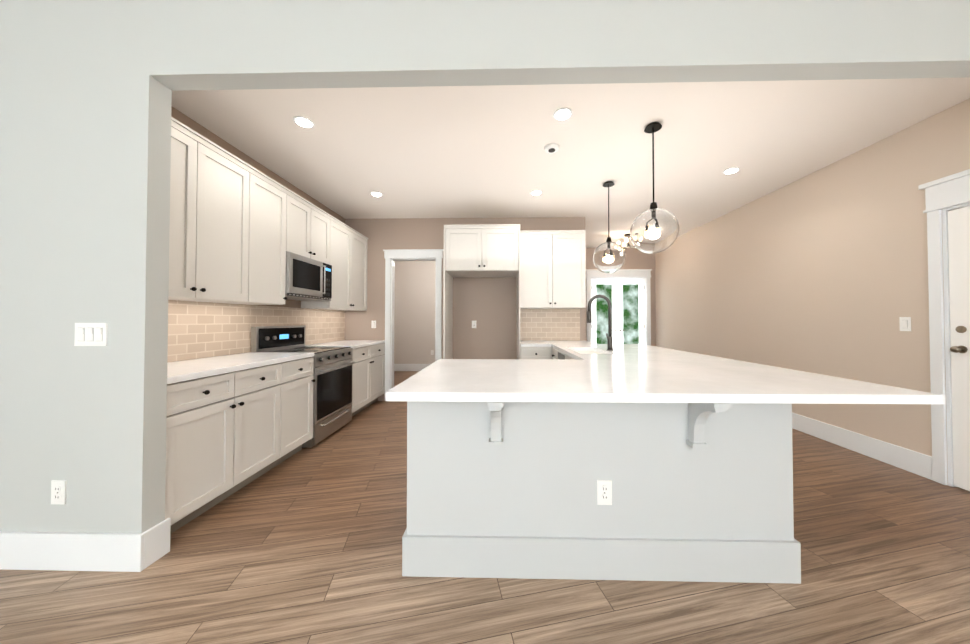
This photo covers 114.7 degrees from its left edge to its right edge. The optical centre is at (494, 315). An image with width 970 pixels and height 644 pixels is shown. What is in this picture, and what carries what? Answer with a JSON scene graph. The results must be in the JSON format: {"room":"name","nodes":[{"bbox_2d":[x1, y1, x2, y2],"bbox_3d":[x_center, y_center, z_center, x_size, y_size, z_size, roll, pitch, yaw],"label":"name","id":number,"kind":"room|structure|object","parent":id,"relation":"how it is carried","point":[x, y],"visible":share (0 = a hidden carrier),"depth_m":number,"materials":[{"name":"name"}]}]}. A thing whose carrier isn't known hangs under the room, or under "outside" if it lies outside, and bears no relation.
{"room":"kitchen","nodes":[
{"label":"kitchen","id":0,"kind":"room"},
{"bbox_2d":[171,106,344,361],"bbox_3d":[-2.422,-0.126,3.245,0.120,2.810,3.135,0,-1,1],"label":"wall","id":1,"kind":"structure","parent":0,"point":[179,116],"depth_m":3.03,"materials":[{"name":"beige paint"}]},
{"bbox_2d":[168,117,259,304],"bbox_3d":[-2.209,-0.673,2.154,0.352,1.110,0.944,0,-1,1],"label":"upper cabinet","id":2,"kind":"object","parent":1,"relation":"attached to","point":[227,237],"depth_m":2.24,"materials":[{"name":"white wood"}]},
{"bbox_2d":[167,300,344,361],"bbox_3d":[-2.357,0.126,3.240,0.006,0.453,3.131,0,-1,1],"label":"tile backsplash","id":3,"kind":"structure","parent":1,"relation":"attached to","point":[196,330],"depth_m":2.76,"materials":[{"name":"beige tile"}]},
{"bbox_2d":[256,173,287,304],"bbox_3d":[-2.195,-0.664,2.751,0.352,1.110,0.503,0,-1,1],"label":"upper cabinet","id":4,"kind":"object","parent":1,"relation":"attached to","point":[271,271],"depth_m":2.82,"materials":[{"name":"white wood"}]},
{"bbox_2d":[285,251,331,300],"bbox_3d":[-2.144,-0.403,3.381,0.426,0.428,0.756,0,-1,1],"label":"microwave","id":5,"kind":"object","parent":1,"relation":"attached to","point":[308,279],"visible":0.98,"depth_m":3.29,"materials":[{"name":"silver metal"}]},
{"bbox_2d":[286,189,330,264],"bbox_3d":[-2.163,-0.922,3.389,0.388,0.605,0.760,0,-1,1],"label":"upper cabinet","id":6,"kind":"object","parent":1,"relation":"attached to","point":[307,229],"depth_m":3.32,"materials":[{"name":"white wood"}]},
{"bbox_2d":[301,215,367,310],"bbox_3d":[-2.144,-0.648,4.290,0.388,1.125,1.046,0,-1,1],"label":"upper cabinet","id":7,"kind":"object","parent":1,"relation":"attached to","point":[348,253],"depth_m":4.19,"materials":[{"name":"white wood"}]},
{"bbox_2d":[394,261,434,363],"bbox_3d":[-0.951,-0.059,7.631,4.550,2.810,0.120,0,-1,1],"label":"wall","id":8,"kind":"structure","parent":0,"point":[414,325],"depth_m":7.57,"materials":[{"name":"grey paint"}]},
{"bbox_2d":[394,364,430,370],"bbox_3d":[-0.892,1.255,7.541,4.430,0.178,0.016,0,-1,1],"label":"baseboard","id":9,"kind":"structure","parent":8,"relation":"attached to","point":[408,367],"depth_m":7.56,"materials":[{"name":"white wood"}]},
{"bbox_2d":[345,217,585,400],"bbox_3d":[-0.532,-0.102,4.831,3.830,2.810,0.120,0,-1,1],"label":"wall","id":10,"kind":"structure","parent":0,"point":[488,305],"depth_m":4.77,"materials":[{"name":"beige paint"}]},
{"bbox_2d":[371,321,375,327],"bbox_3d":[-1.868,0.132,4.791,0.070,0.116,0.012,0,-1,1],"label":"light switch","id":11,"kind":"object","parent":10,"relation":"attached to","point":[373,324],"visible":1,"depth_m":4.79,"materials":[{"name":"white plastic"}]},
{"bbox_2d":[383,249,443,400],"bbox_3d":[-1.252,0.143,4.826,0.930,2.320,0.156,0,-1,1],"label":"trim","id":12,"kind":"structure","parent":10,"relation":"attached to","point":[391,256],"depth_m":4.77,"materials":[{"name":"white wood"}]},
{"bbox_2d":[520,309,579,340],"bbox_3d":[0.822,0.134,4.733,0.938,0.483,0.006,0,-1,1],"label":"tile backsplash","id":13,"kind":"structure","parent":10,"relation":"attached to","point":[549,324],"depth_m":4.73,"materials":[{"name":"beige tile"}]},
{"bbox_2d":[520,230,585,308],"bbox_3d":[0.818,-0.659,4.554,0.938,1.095,0.388,0,-1,1],"label":"upper cabinet","id":14,"kind":"object","parent":10,"relation":"attached to","point":[552,269],"visible":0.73,"depth_m":4.40,"materials":[{"name":"white wood"}]},
{"bbox_2d":[0,371,969,643],"bbox_3d":[-0.258,1.324,2.933,12.500,0.100,12.400,0,-1,1],"label":"floor","id":15,"kind":"structure","parent":0,"point":[302,547],"depth_m":1.44,"materials":[{"name":"brown wood"}]},
{"bbox_2d":[165,361,288,533],"bbox_3d":[-2.069,0.819,2.128,0.632,0.884,0.944,0,-1,1],"label":"base cabinet","id":16,"kind":"object","parent":15,"relation":"on","point":[229,434],"depth_m":2.01,"materials":[{"name":"white wood"}]},
{"bbox_2d":[167,352,313,383],"bbox_3d":[-2.061,0.359,2.324,0.638,0.039,1.321,0,-1,1],"label":"countertop","id":17,"kind":"structure","parent":16,"relation":"on","point":[183,370],"depth_m":2.23,"materials":[{"name":"stone"}]},
{"bbox_2d":[289,357,315,456],"bbox_3d":[-2.055,0.828,2.726,0.632,0.884,0.503,0,-1,1],"label":"base cabinet","id":18,"kind":"object","parent":15,"relation":"on","point":[301,371],"depth_m":2.80,"materials":[{"name":"white wood"}]},
{"bbox_2d":[251,325,354,447],"bbox_3d":[-1.999,0.696,3.361,0.689,1.170,0.752,0,-1,1],"label":"range","id":19,"kind":"object","parent":15,"relation":"on","point":[332,388],"visible":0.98,"depth_m":3.26,"materials":[{"name":"silver metal"}]},
{"bbox_2d":[351,343,384,416],"bbox_3d":[-2.004,0.852,4.264,0.668,0.885,1.046,0,-1,1],"label":"base cabinet","id":20,"kind":"object","parent":15,"relation":"on","point":[369,377],"visible":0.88,"depth_m":4.20,"materials":[{"name":"white wood"}]},
{"bbox_2d":[305,340,384,348],"bbox_3d":[-2.019,0.389,4.271,0.638,0.039,1.046,0,-1,1],"label":"countertop","id":21,"kind":"structure","parent":20,"relation":"on","point":[353,344],"depth_m":4.12,"materials":[{"name":"stone"}]},
{"bbox_2d":[443,224,519,358],"bbox_3d":[-0.166,0.044,4.421,1.020,2.505,0.676,0,-1,1],"label":"surround","id":22,"kind":"object","parent":15,"relation":"on","point":[481,250],"visible":0.96,"depth_m":4.14,"materials":[{"name":"white wood"}]},
{"bbox_2d":[386,344,849,583],"bbox_3d":[0.526,0.832,3.012,1.877,0.886,3.437,0,-1,1],"label":"kitchen island","id":23,"kind":"object","parent":15,"relation":"on","point":[510,462],"depth_m":1.49,"materials":[{"name":"grey paint"}]},
{"bbox_2d":[520,340,589,343],"bbox_3d":[0.850,0.391,4.392,1.008,0.038,0.678,0,-1,1],"label":"island countertop","id":24,"kind":"structure","parent":23,"relation":"on","point":[521,341],"depth_m":4.30,"materials":[{"name":"white stone"}]},
{"bbox_2d":[550,344,653,347],"bbox_3d":[1.310,0.381,3.778,1.160,0.038,0.530,0,-1,1],"label":"island countertop","id":25,"kind":"structure","parent":23,"relation":"on","point":[551,345],"depth_m":3.79,"materials":[{"name":"white stone"}]},
{"bbox_2d":[558,348,677,355],"bbox_3d":[1.297,0.372,3.173,1.160,0.038,0.680,0,-1,1],"label":"island countertop","id":26,"kind":"structure","parent":23,"relation":"on","point":[569,351],"depth_m":3.26,"materials":[{"name":"white stone"}]},
{"bbox_2d":[587,294,613,350],"bbox_3d":[1.079,0.068,3.233,0.265,0.572,0.169,0,-1,1],"label":"faucet","id":27,"kind":"object","parent":26,"relation":"on","point":[608,335],"visible":1,"depth_m":3.17,"materials":[{"name":"silver metal"}]},
{"bbox_2d":[574,352,725,359],"bbox_3d":[1.285,0.364,2.623,1.160,0.038,0.420,0,-1,1],"label":"island countertop","id":28,"kind":"structure","parent":23,"relation":"on","point":[577,355],"depth_m":2.63,"materials":[{"name":"white stone"}]},
{"bbox_2d":[386,360,943,403],"bbox_3d":[0.698,0.352,1.861,2.300,0.038,1.130,0,-1,1],"label":"island countertop","id":29,"kind":"structure","parent":23,"relation":"on","point":[443,379],"depth_m":1.50,"materials":[{"name":"white stone"}]},
{"bbox_2d":[0,0,969,533],"bbox_3d":[-1.588,-0.321,1.608,9.900,3.150,0.107,0,-1,1],"label":"wall","id":30,"kind":"structure","parent":0,"point":[88,88],"depth_m":1.56,"materials":[{"name":"grey paint"}]},
{"bbox_2d":[51,480,66,504],"bbox_3d":[-2.169,0.878,1.544,0.070,0.116,0.010,0,-1,1],"label":"outlet","id":31,"kind":"object","parent":30,"relation":"attached to","point":[58,491],"visible":1,"depth_m":1.54,"materials":[{"name":"white plastic"}]},
{"bbox_2d":[0,518,170,571],"bbox_3d":[-4.134,1.165,1.641,4.808,0.178,0.139,0,-1,1],"label":"baseboard","id":32,"kind":"structure","parent":30,"relation":"attached to","point":[110,552],"depth_m":1.53,"materials":[{"name":"white wood"}]},
{"bbox_2d":[74,323,107,345],"bbox_3d":[-2.019,0.093,1.551,0.162,0.116,0.012,0,-1,1],"label":"light switch","id":33,"kind":"object","parent":30,"relation":"attached to","point":[91,334],"visible":1,"depth_m":1.55,"materials":[{"name":"white plastic"}]},
{"bbox_2d":[171,77,969,247],"bbox_3d":[0.541,-1.566,4.282,6.000,0.100,5.295,0,-1,1],"label":"ceiling","id":34,"kind":"structure","parent":0,"point":[447,152],"depth_m":2.71,"materials":[{"name":"white paint"}]},
{"bbox_2d":[293,116,313,127],"bbox_3d":[-1.520,-1.538,2.474,0.144,0.009,0.144,0,-1,1],"label":"recessed light","id":35,"kind":"object","parent":34,"relation":"in","point":[304,122],"visible":1,"depth_m":2.47,"materials":[{"name":"white"}]},
{"bbox_2d":[370,192,382,196],"bbox_3d":[-1.479,-1.516,3.883,0.144,0.009,0.144,0,-1,1],"label":"recessed light","id":36,"kind":"object","parent":34,"relation":"in","point":[377,194],"visible":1,"depth_m":3.88,"materials":[{"name":"white"}]},
{"bbox_2d":[530,190,541,194],"bbox_3d":[0.511,-1.517,3.839,0.144,0.009,0.144,0,-1,1],"label":"recessed light","id":37,"kind":"object","parent":34,"relation":"in","point":[536,192],"visible":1,"depth_m":3.81,"materials":[{"name":"white"}]},
{"bbox_2d":[544,143,558,153],"bbox_3d":[0.519,-1.522,2.839,0.136,0.032,0.136,0,-1,1],"label":"smoke detector","id":38,"kind":"object","parent":34,"relation":"attached to","point":[550,148],"visible":1,"depth_m":2.81,"materials":[{"name":"white plastic"}]},
{"bbox_2d":[553,108,571,120],"bbox_3d":[0.519,-1.539,2.379,0.144,0.009,0.144,0,-1,1],"label":"recessed light","id":39,"kind":"object","parent":34,"relation":"in","point":[561,114],"visible":1,"depth_m":2.37,"materials":[{"name":"white"}]},
{"bbox_2d":[593,181,625,272],"bbox_3d":[1.305,-1.008,3.564,0.356,1.038,0.356,0,-1,1],"label":"pendant light","id":40,"kind":"object","parent":34,"relation":"hanging from","point":[609,255],"visible":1,"depth_m":3.44,"materials":[{"name":"clear glass"}]},
{"bbox_2d":[617,234,635,248],"bbox_3d":[2.448,-1.366,5.727,0.378,0.256,0.371,0,-1,1],"label":"ceiling fixture","id":41,"kind":"object","parent":34,"relation":"hanging from","point":[626,241],"visible":0.65,"depth_m":5.71,"materials":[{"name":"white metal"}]},
{"bbox_2d":[630,122,678,253],"bbox_3d":[1.282,-1.024,2.514,0.356,1.038,0.356,0,-1,1],"label":"pendant light","id":42,"kind":"object","parent":34,"relation":"hanging from","point":[654,228],"visible":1,"depth_m":2.40,"materials":[{"name":"clear glass"}]},
{"bbox_2d":[723,167,739,173],"bbox_3d":[2.489,-1.526,3.276,0.144,0.009,0.144,0,-1,1],"label":"recessed light","id":43,"kind":"object","parent":34,"relation":"in","point":[731,170],"visible":1,"depth_m":3.26,"materials":[{"name":"white"}]},
{"bbox_2d":[597,480,611,504],"bbox_3d":[0.525,0.847,1.490,0.070,0.116,0.010,0,-1,1],"label":"outlet","id":44,"kind":"object","parent":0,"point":[604,492],"visible":1,"depth_m":1.49,"materials":[{"name":"white plastic"}]},
{"bbox_2d":[586,248,655,345],"bbox_3d":[2.452,-0.072,6.806,2.050,2.810,0.120,0,-1,1],"label":"wall","id":45,"kind":"structure","parent":0,"point":[636,258],"depth_m":6.75,"materials":[{"name":"beige paint"}]},
{"bbox_2d":[591,278,644,344],"bbox_3d":[2.676,0.253,6.764,1.170,2.135,0.104,0,-1,1],"label":"french door","id":46,"kind":"structure","parent":45,"relation":"in","point":[617,309],"depth_m":6.78,"materials":[{"name":"white wood"}]},
{"bbox_2d":[586,269,651,345],"bbox_3d":[2.676,0.165,6.777,1.430,2.335,0.160,0,-1,1],"label":"door frame","id":47,"kind":"structure","parent":45,"relation":"attached to","point":[645,274],"depth_m":6.73,"materials":[{"name":"white wood"}]},
{"bbox_2d":[655,98,969,479],"bbox_3d":[3.426,-0.319,1.761,0.120,3.150,10.170,0,-1,1],"label":"wall","id":48,"kind":"structure","parent":0,"point":[823,271],"depth_m":3.10,"materials":[{"name":"beige paint"}]},
{"bbox_2d":[792,412,931,479],"bbox_3d":[3.357,1.166,1.680,0.016,0.178,10.050,0,-1,1],"label":"baseboard","id":49,"kind":"structure","parent":48,"relation":"attached to","point":[914,462],"depth_m":2.81,"materials":[{"name":"white wood"}]},
{"bbox_2d":[899,317,910,330],"bbox_3d":[3.378,0.068,2.562,0.012,0.116,0.070,0,-1,1],"label":"light switch","id":50,"kind":"object","parent":48,"relation":"attached to","point":[905,323],"visible":1,"depth_m":2.56,"materials":[{"name":"white plastic"}]},
{"bbox_2d":[918,169,969,486],"bbox_3d":[3.409,0.110,1.875,0.160,2.295,1.120,0,-1,1],"label":"door frame","id":51,"kind":"structure","parent":48,"relation":"attached to","point":[945,194],"depth_m":2.34,"materials":[{"name":"white wood"}]},
{"bbox_2d":[948,206,969,490],"bbox_3d":[3.363,0.228,1.874,0.112,2.035,0.874,0,-1,1],"label":"door","id":52,"kind":"structure","parent":48,"relation":"in","point":[959,251],"depth_m":2.26,"materials":[{"name":"white wood"}]},
{"label":"outside","id":53,"kind":"structure","parent":0,"visible":0},
{"bbox_2d":[596,284,638,343],"bbox_3d":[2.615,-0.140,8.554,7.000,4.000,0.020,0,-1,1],"label":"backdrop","id":54,"kind":"structure","parent":53,"point":[628,292],"depth_m":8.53,"materials":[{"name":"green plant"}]}
]}

